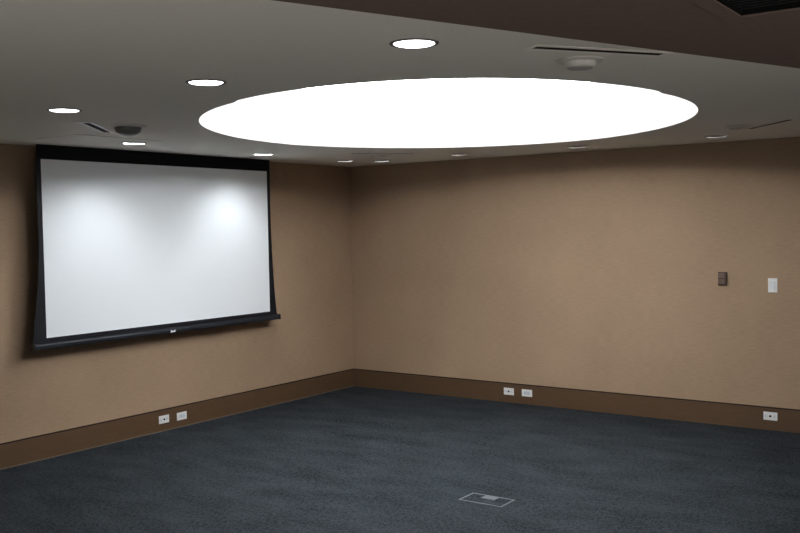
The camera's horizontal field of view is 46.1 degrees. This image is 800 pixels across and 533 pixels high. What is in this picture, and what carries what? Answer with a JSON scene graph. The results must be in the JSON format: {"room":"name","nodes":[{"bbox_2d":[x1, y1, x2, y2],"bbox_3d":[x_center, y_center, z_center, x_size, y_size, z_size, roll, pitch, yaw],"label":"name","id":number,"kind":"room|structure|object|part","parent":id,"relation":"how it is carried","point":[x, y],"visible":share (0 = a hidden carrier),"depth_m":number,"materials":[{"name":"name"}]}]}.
{"room":"conference room","nodes":[
{"label":"conference room","id":0,"kind":"room"},
{"bbox_2d":[0,143,353,442],"bbox_3d":[-3.459,-0.175,6.513,0.150,3.450,9.800,1,3,36],"label":"wall","id":1,"kind":"structure","parent":0,"point":[45,391],"depth_m":8.51,"materials":[{"name":"beige paint"}]},
{"bbox_2d":[159,414,168,423],"bbox_3d":[-2.081,1.348,8.293,0.008,0.069,0.112,1,3,36],"label":"outlet","id":2,"kind":"object","parent":1,"relation":"attached to","point":[165,418],"visible":1,"depth_m":8.29,"materials":[{"name":"white plastic"}]},
{"bbox_2d":[0,368,353,469],"bbox_3d":[-3.360,1.453,6.531,0.021,0.194,9.800,1,3,36],"label":"baseboard","id":3,"kind":"structure","parent":1,"relation":"attached to","point":[14,453],"depth_m":8.23,"materials":[{"name":"wood"}]},
{"bbox_2d":[177,411,186,420],"bbox_3d":[-1.963,1.345,8.460,0.008,0.069,0.112,1,3,36],"label":"outlet","id":4,"kind":"object","parent":1,"relation":"attached to","point":[182,415],"visible":1,"depth_m":8.46,"materials":[{"name":"white plastic"}]},
{"bbox_2d":[0,386,799,532],"bbox_3d":[0.212,1.650,3.982,9.100,0.120,10.100,1,3,36],"label":"floor","id":5,"kind":"structure","parent":0,"point":[354,459],"depth_m":6.66,"materials":[{"name":"carpet"}]},
{"bbox_2d":[458,493,514,507],"bbox_3d":[0.555,1.496,6.024,0.316,0.006,0.186,1,3,36],"label":"box","id":6,"kind":"object","parent":5,"relation":"on","point":[483,499],"visible":1,"depth_m":6.02,"materials":[{"name":"metal"}]},
{"bbox_2d":[0,0,799,166],"bbox_3d":[0.166,-0.848,3.879,8.800,0.001,9.800,1,3,36],"label":"ceiling","id":7,"kind":"structure","parent":0,"point":[113,61],"depth_m":4.08,"materials":[{"name":"paint"}]},
{"bbox_2d":[46,108,81,112],"bbox_3d":[-1.855,-0.872,5.195,0.186,0.027,0.186,1,3,36],"label":"recessed light","id":8,"kind":"object","parent":7,"relation":"in","point":[58,110],"visible":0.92,"depth_m":5.17,"materials":[{"name":"white"}]},
{"bbox_2d":[77,122,115,132],"bbox_3d":[-1.963,-0.899,6.095,0.100,0.002,0.620,-1,2,-4],"label":"ceiling vent","id":9,"kind":"object","parent":7,"relation":"in","point":[92,125],"visible":1,"depth_m":6.07,"materials":[{"name":"black metal"}]},
{"bbox_2d":[38,134,155,140],"bbox_3d":[-2.212,-0.928,6.907,0.505,0.002,0.743,1,3,36],"label":"trim","id":10,"kind":"structure","parent":7,"relation":"attached to","point":[72,134],"depth_m":6.65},
{"bbox_2d":[109,124,146,135],"bbox_3d":[-1.746,-0.869,6.035,0.236,0.066,0.236,1,3,36],"label":"dome","id":11,"kind":"object","parent":7,"relation":"attached to","point":[121,129],"visible":1,"depth_m":5.97,"materials":[{"name":"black plastic"}]},
{"bbox_2d":[122,142,145,144],"bbox_3d":[-2.034,-1.011,7.182,0.186,0.146,0.186,1,3,36],"label":"recessed light","id":12,"kind":"object","parent":7,"relation":"in","point":[127,143],"visible":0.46,"depth_m":7.23,"materials":[{"name":"white"}]},
{"bbox_2d":[31,144,280,350],"bbox_3d":[-1.997,-0.201,8.159,0.051,1.562,2.708,1,3,36],"label":"projection screen","id":13,"kind":"object","parent":7,"relation":"hanging from","point":[132,244],"visible":1,"depth_m":7.96,"materials":[{"name":"white fabric"}]},
{"bbox_3d":[-2.760,-0.168,7.100,0.003,1.513,0.090,1,3,36],"label":"tension cord","id":14,"kind":"part","parent":13,"relation":"part of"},
{"bbox_3d":[-1.246,-0.283,9.213,0.003,1.513,0.063,1,3,36],"label":"tension cord","id":15,"kind":"part","parent":13,"relation":"part of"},
{"bbox_2d":[185,79,225,85],"bbox_3d":[-0.890,-0.853,4.312,0.186,0.027,0.186,1,3,36],"label":"recessed light","id":16,"kind":"object","parent":7,"relation":"in","point":[198,82],"visible":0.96,"depth_m":4.28,"materials":[{"name":"white"}]},
{"bbox_2d":[253,153,272,154],"bbox_3d":[-1.232,-1.077,8.441,0.186,0.146,0.186,1,3,36],"label":"recessed light","id":17,"kind":"object","parent":7,"relation":"in","point":[255,153],"visible":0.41,"depth_m":8.45,"materials":[{"name":"white"}]},
{"bbox_2d":[336,160,353,161],"bbox_3d":[-0.555,-1.132,9.471,0.186,0.146,0.186,1,3,36],"label":"recessed light","id":18,"kind":"object","parent":7,"relation":"in","point":[338,160],"visible":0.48,"depth_m":9.48,"materials":[{"name":"white"}]},
{"bbox_2d":[371,155,391,158],"bbox_3d":[-0.178,-1.032,8.857,0.198,0.030,0.198,1,3,36],"label":"smoke detector","id":19,"kind":"object","parent":7,"relation":"attached to","point":[375,156],"visible":1,"depth_m":8.81,"materials":[{"name":"white plastic"}]},
{"bbox_2d":[349,153,415,153],"bbox_3d":[-0.163,-1.037,8.633,0.620,0.002,0.100,-2,2,-13],"label":"ceiling vent","id":20,"kind":"object","parent":7,"relation":"in","point":[349,153],"visible":1,"depth_m":8.61,"materials":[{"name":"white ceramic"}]},
{"bbox_2d":[389,38,438,48],"bbox_3d":[0.052,-0.836,3.490,0.186,0.027,0.186,1,3,36],"label":"recessed light","id":21,"kind":"object","parent":7,"relation":"in","point":[407,43],"visible":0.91,"depth_m":3.47,"materials":[{"name":"white"}]},
{"bbox_2d":[199,78,697,147],"bbox_3d":[0.275,-1.379,6.269,3.359,0.860,3.668,1,3,36],"label":"skylight","id":22,"kind":"object","parent":7,"relation":"attached to","point":[463,112],"visible":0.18,"depth_m":7.87,"materials":[{"name":"glass"}]},
{"bbox_2d":[450,154,468,155],"bbox_3d":[0.559,-1.130,8.917,0.186,0.146,0.186,1,3,36],"label":"recessed light","id":23,"kind":"object","parent":7,"relation":"in","point":[450,154],"visible":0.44,"depth_m":8.98,"materials":[{"name":"white"}]},
{"bbox_2d":[274,0,799,67],"bbox_3d":[1.762,-0.734,2.741,4.879,0.188,9.800,1,3,36],"label":"soffit","id":24,"kind":"object","parent":7,"relation":"attached to","point":[678,26],"depth_m":2.30,"materials":[{"name":"brown paint"}]},
{"bbox_2d":[689,0,799,22],"bbox_3d":[0.923,-0.632,1.780,0.806,0.105,0.737,1,3,36],"label":"air vent","id":25,"kind":"object","parent":24,"relation":"in","point":[742,7],"visible":1,"depth_m":2.20,"materials":[{"name":"black metal"}]},
{"bbox_2d":[566,146,587,147],"bbox_3d":[1.558,-1.122,8.285,0.186,0.146,0.186,1,3,36],"label":"recessed light","id":26,"kind":"object","parent":7,"relation":"in","point":[569,146],"visible":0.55,"depth_m":8.27,"materials":[{"name":"white"}]},
{"bbox_2d":[556,56,603,70],"bbox_3d":[0.750,-0.841,3.915,0.198,0.038,0.198,1,3,36],"label":"smoke detector","id":27,"kind":"object","parent":7,"relation":"attached to","point":[575,63],"visible":1,"depth_m":3.87,"materials":[{"name":"white plastic"}]},
{"bbox_2d":[567,66,592,70],"bbox_3d":[0.750,-0.826,3.916,0.110,0.008,0.110,1,3,36],"label":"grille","id":28,"kind":"object","parent":27,"relation":"attached to","point":[573,68],"depth_m":3.90,"materials":[{"name":"grey metal"}]},
{"bbox_2d":[523,45,672,56],"bbox_3d":[0.788,-0.851,3.712,0.620,0.002,0.100,-2,3,-20],"label":"ceiling vent","id":29,"kind":"object","parent":7,"relation":"in","point":[534,47],"visible":1,"depth_m":3.70,"materials":[{"name":"black metal"}]},
{"bbox_2d":[705,135,727,137],"bbox_3d":[2.529,-1.108,7.516,0.186,0.146,0.186,1,3,36],"label":"recessed light","id":30,"kind":"object","parent":7,"relation":"in","point":[714,136],"visible":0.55,"depth_m":7.56,"materials":[{"name":"white"}]},
{"bbox_2d":[725,125,753,129],"bbox_3d":[2.438,-0.998,6.756,0.198,0.020,0.198,1,3,36],"label":"smoke detector","id":31,"kind":"object","parent":7,"relation":"attached to","point":[734,127],"visible":1,"depth_m":6.70,"materials":[{"name":"white plastic"}]},
{"bbox_2d":[729,127,748,129],"bbox_3d":[2.438,-0.992,6.756,0.138,0.008,0.138,1,3,36],"label":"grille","id":32,"kind":"object","parent":31,"relation":"attached to","point":[731,128],"depth_m":6.72,"materials":[{"name":"grey metal"}]},
{"bbox_2d":[748,119,798,128],"bbox_3d":[2.615,-1.006,6.652,0.100,0.002,0.620,-1,2,-6],"label":"ceiling vent","id":33,"kind":"object","parent":7,"relation":"in","point":[784,120],"visible":0.93,"depth_m":6.59,"materials":[{"name":"black metal"}]},
{"bbox_2d":[350,137,799,409],"bbox_3d":[3.014,-0.353,7.992,8.950,3.450,0.150,1,3,36],"label":"wall","id":34,"kind":"structure","parent":0,"point":[595,270],"depth_m":8.80,"materials":[{"name":"beige paint"}]},
{"bbox_2d":[504,388,513,394],"bbox_3d":[1.081,1.242,9.343,0.112,0.069,0.008,1,3,36],"label":"outlet","id":35,"kind":"object","parent":34,"relation":"attached to","point":[507,391],"visible":1,"depth_m":9.34,"materials":[{"name":"white plastic"}]},
{"bbox_2d":[522,389,531,396],"bbox_3d":[1.246,1.242,9.226,0.112,0.069,0.008,1,3,36],"label":"outlet","id":36,"kind":"object","parent":34,"relation":"attached to","point":[528,393],"visible":1,"depth_m":9.22,"materials":[{"name":"white plastic"}]},
{"bbox_2d":[354,369,799,432],"bbox_3d":[3.058,1.278,7.944,8.793,0.194,0.020,1,3,36],"label":"baseboard","id":37,"kind":"structure","parent":34,"relation":"attached to","point":[709,412],"depth_m":8.82,"materials":[{"name":"brown wood"}]},
{"bbox_2d":[718,272,726,284],"bbox_3d":[2.773,0.104,8.084,0.072,0.116,0.020,1,3,36],"label":"wall control","id":38,"kind":"object","parent":34,"relation":"attached to","point":[722,276],"visible":1,"depth_m":8.07,"materials":[{"name":"brown plastic"}]},
{"bbox_2d":[763,411,776,420],"bbox_3d":[3.109,1.256,7.891,0.112,0.069,0.008,1,3,36],"label":"outlet","id":39,"kind":"object","parent":34,"relation":"attached to","point":[766,415],"visible":1,"depth_m":7.89,"materials":[{"name":"white plastic"}]},
{"bbox_2d":[768,278,777,292],"bbox_3d":[3.112,0.158,7.848,0.076,0.120,0.012,1,3,36],"label":"light switch","id":40,"kind":"object","parent":34,"relation":"attached to","point":[772,282],"visible":1,"depth_m":7.84,"materials":[{"name":"white plastic"}]}
]}

